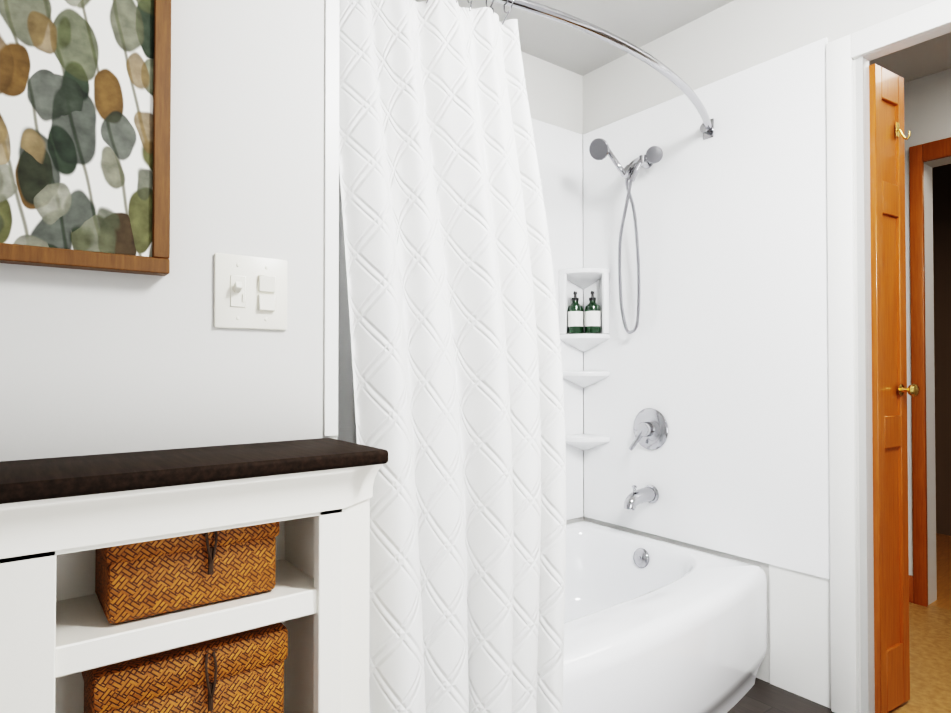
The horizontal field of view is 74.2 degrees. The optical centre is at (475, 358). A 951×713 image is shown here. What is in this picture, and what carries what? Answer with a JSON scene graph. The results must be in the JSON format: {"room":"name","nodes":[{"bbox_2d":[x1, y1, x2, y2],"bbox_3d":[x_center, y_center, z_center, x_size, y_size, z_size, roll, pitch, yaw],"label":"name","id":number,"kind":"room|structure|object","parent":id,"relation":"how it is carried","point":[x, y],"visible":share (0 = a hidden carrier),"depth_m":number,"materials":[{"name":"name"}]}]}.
{"room":"bathroom","nodes":[
{"label":"bathroom","id":0,"kind":"room"},
{"bbox_2d":[0,0,336,461],"bbox_3d":[-1.417,-0.110,0.966,2.040,2.390,1.200,1,-1,-37],"label":"wall","id":1,"kind":"structure","parent":0,"point":[92,362],"depth_m":0.97,"materials":[{"name":"grey paint"}]},
{"bbox_2d":[0,0,170,275],"bbox_3d":[-0.693,-0.526,0.747,0.603,0.803,0.031,1,-1,-37],"label":"framed art","id":2,"kind":"object","parent":1,"relation":"attached to","point":[85,109],"visible":0.98,"depth_m":0.86,"materials":[{"name":"multicoloured paper"}]},
{"bbox_2d":[214,253,286,329],"bbox_3d":[-0.354,-0.106,1.003,0.116,0.117,0.024,1,-1,-37],"label":"switch plate","id":3,"kind":"object","parent":1,"relation":"attached to","point":[250,292],"visible":1,"depth_m":1.00,"materials":[{"name":"white plastic"}]},
{"bbox_2d":[324,0,338,436],"bbox_3d":[-0.251,-0.584,1.101,0.026,1.438,0.004,1,-1,-37],"label":"trim","id":4,"kind":"structure","parent":1,"relation":"attached to","point":[331,244],"depth_m":1.09,"materials":[{"name":"white wood"}]},
{"bbox_2d":[521,51,583,523],"bbox_3d":[0.891,-0.077,3.301,4.460,2.390,0.265,1,-1,-37],"label":"wall","id":5,"kind":"structure","parent":0,"point":[555,94],"depth_m":2.74,"materials":[{"name":"grey paint"}]},
{"bbox_2d":[531,118,582,519],"bbox_3d":[-0.161,-0.158,2.332,1.608,1.716,0.010,1,-1,-37],"label":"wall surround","id":6,"kind":"structure","parent":5,"relation":"attached to","point":[559,151],"depth_m":2.76,"materials":[{"name":"white plastic"}]},
{"bbox_2d":[415,0,950,82],"bbox_3d":[0.768,-1.318,1.792,6.500,0.050,3.350,1,-1,-37],"label":"ceiling","id":7,"kind":"structure","parent":0,"point":[639,23],"depth_m":2.48,"materials":[{"name":"grey paint"}]},
{"bbox_2d":[583,0,935,712],"bbox_3d":[1.313,-0.098,1.771,0.045,2.390,2.685,1,-1,-37],"label":"wall","id":8,"kind":"structure","parent":0,"point":[731,38],"depth_m":2.25,"materials":[{"name":"grey paint"}]},
{"bbox_2d":[583,37,829,579],"bbox_3d":[0.802,-0.157,2.401,0.010,1.716,1.045,1,-1,-37],"label":"wall surround","id":9,"kind":"object","parent":8,"relation":"attached to","point":[718,358],"visible":0.88,"depth_m":2.27,"materials":[{"name":"white plastic"}]},
{"bbox_2d":[559,268,609,450],"bbox_3d":[0.468,0.012,2.702,0.153,0.795,0.153,1,-1,-37],"label":"corner shelves","id":10,"kind":"object","parent":9,"relation":"attached to","point":[582,278],"visible":0.9,"depth_m":2.69,"materials":[{"name":"white plastic"}]},
{"bbox_2d":[567,291,582,333],"bbox_3d":[0.430,-0.196,2.709,0.067,0.180,0.067,1,-1,-37],"label":"bottle","id":11,"kind":"object","parent":10,"relation":"on","point":[575,317],"visible":0.96,"depth_m":2.68,"materials":[{"name":"green glass"}]},
{"bbox_2d":[585,291,600,333],"bbox_3d":[0.502,-0.197,2.697,0.067,0.180,0.067,1,-1,-37],"label":"bottle","id":12,"kind":"object","parent":10,"relation":"on","point":[592,317],"visible":0.98,"depth_m":2.67,"materials":[{"name":"green glass"}]},
{"bbox_2d":[489,0,713,139],"bbox_3d":[0.284,-0.855,1.759,1.604,0.068,0.244,1,-1,-37],"label":"curtain rod","id":13,"kind":"object","parent":9,"relation":"attached to","point":[673,77],"visible":1,"depth_m":1.69,"materials":[{"name":"silver metal"}]},
{"bbox_2d":[337,0,565,712],"bbox_3d":[-0.069,0.084,1.348,0.505,1.923,0.413,1,-1,-37],"label":"curtain","id":14,"kind":"object","parent":13,"relation":"hanging from","point":[450,390],"visible":0.96,"depth_m":1.29,"materials":[{"name":"fabric"}]},
{"bbox_2d":[589,138,662,333],"bbox_3d":[0.589,-0.470,2.448,0.279,0.740,0.230,1,-1,-37],"label":"shower head","id":15,"kind":"object","parent":9,"relation":"attached to","point":[599,149],"visible":1,"depth_m":2.46},
{"bbox_2d":[624,485,658,509],"bbox_3d":[0.641,0.542,2.466,0.157,0.095,0.072,1,-1,-37],"label":"tub spout","id":16,"kind":"object","parent":9,"relation":"attached to","point":[635,497],"visible":1,"depth_m":2.45,"materials":[{"name":"silver metal"}]},
{"bbox_2d":[629,408,667,450],"bbox_3d":[0.677,0.284,2.497,0.067,0.171,0.166,1,-1,-37],"label":"shower valve","id":17,"kind":"object","parent":9,"relation":"attached to","point":[650,426],"visible":1,"depth_m":2.49,"materials":[{"name":"silver metal"}]},
{"bbox_2d":[769,564,830,707],"bbox_3d":[1.060,0.899,2.052,0.003,0.404,0.202,1,-1,-37],"label":"wall panel","id":18,"kind":"object","parent":8,"relation":"attached to","point":[800,632],"visible":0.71,"depth_m":2.05,"materials":[{"name":"white"}]},
{"bbox_2d":[826,0,950,712],"bbox_3d":[1.428,0.047,1.601,0.066,2.095,0.979,1,-1,-37],"label":"door frame","id":19,"kind":"structure","parent":8,"relation":"attached to","point":[842,53],"depth_m":1.92,"materials":[{"name":"white wood"}]},
{"bbox_2d":[869,63,919,712],"bbox_3d":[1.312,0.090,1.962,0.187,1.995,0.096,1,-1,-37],"label":"hall door","id":20,"kind":"structure","parent":19,"relation":"attached to","point":[890,389],"depth_m":1.97,"materials":[{"name":"brown wood"}]},
{"bbox_2d":[727,533,950,712],"bbox_3d":[0.768,1.121,1.757,6.500,0.050,3.350,1,-1,-37],"label":"floor","id":21,"kind":"structure","parent":0,"point":[930,652],"depth_m":2.22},
{"bbox_2d":[0,466,380,712],"bbox_3d":[-0.882,0.614,0.495,1.737,0.930,0.180,1,-1,-37],"label":"base cabinet","id":22,"kind":"object","parent":21,"relation":"on","point":[62,519],"depth_m":0.82,"materials":[{"name":"white wood"}]},
{"bbox_2d":[82,622,287,712],"bbox_3d":[-0.397,0.480,0.865,0.239,0.203,0.156,1,-1,-37],"label":"basket","id":23,"kind":"object","parent":22,"relation":"in","point":[241,672],"visible":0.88,"depth_m":0.82,"materials":[{"name":"wicker"}]},
{"bbox_2d":[95,521,279,623],"bbox_3d":[-0.397,0.269,0.868,0.215,0.114,0.152,1,-1,-37],"label":"basket","id":24,"kind":"object","parent":22,"relation":"in","point":[133,581],"visible":0.62,"depth_m":0.81,"materials":[{"name":"wicker"}]},
{"bbox_2d":[0,438,387,509],"bbox_3d":[-0.877,0.139,0.488,1.728,0.021,0.207,1,-1,-37],"label":"countertop","id":25,"kind":"structure","parent":22,"relation":"on","point":[30,482],"depth_m":0.79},
{"bbox_2d":[563,521,766,712],"bbox_3d":[0.129,0.899,1.938,1.596,0.400,0.936,1,-1,-37],"label":"bathtub","id":26,"kind":"object","parent":21,"relation":"on","point":[651,625],"visible":0.48,"depth_m":1.82,"materials":[{"name":"white ceramic"}]},
{"bbox_2d":[904,68,950,604],"bbox_3d":[2.167,-0.085,2.759,0.120,2.390,3.470,1,-1,-37],"label":"wall","id":27,"kind":"structure","parent":0,"point":[927,109],"depth_m":2.88,"materials":[{"name":"grey paint"}]},
{"bbox_2d":[909,137,950,606],"bbox_3d":[1.841,0.075,3.071,0.020,2.080,2.375,1,-1,-37],"label":"trim","id":28,"kind":"structure","parent":27,"relation":"attached to","point":[920,155],"depth_m":2.84,"materials":[{"name":"brown wood"}]},
{"bbox_2d":[932,164,950,535],"bbox_3d":[3.510,-0.075,3.453,0.100,2.390,2.655,1,-1,-37],"label":"wall","id":29,"kind":"structure","parent":0,"point":[941,175],"depth_m":4.02,"materials":[{"name":"grey paint"}]}
]}

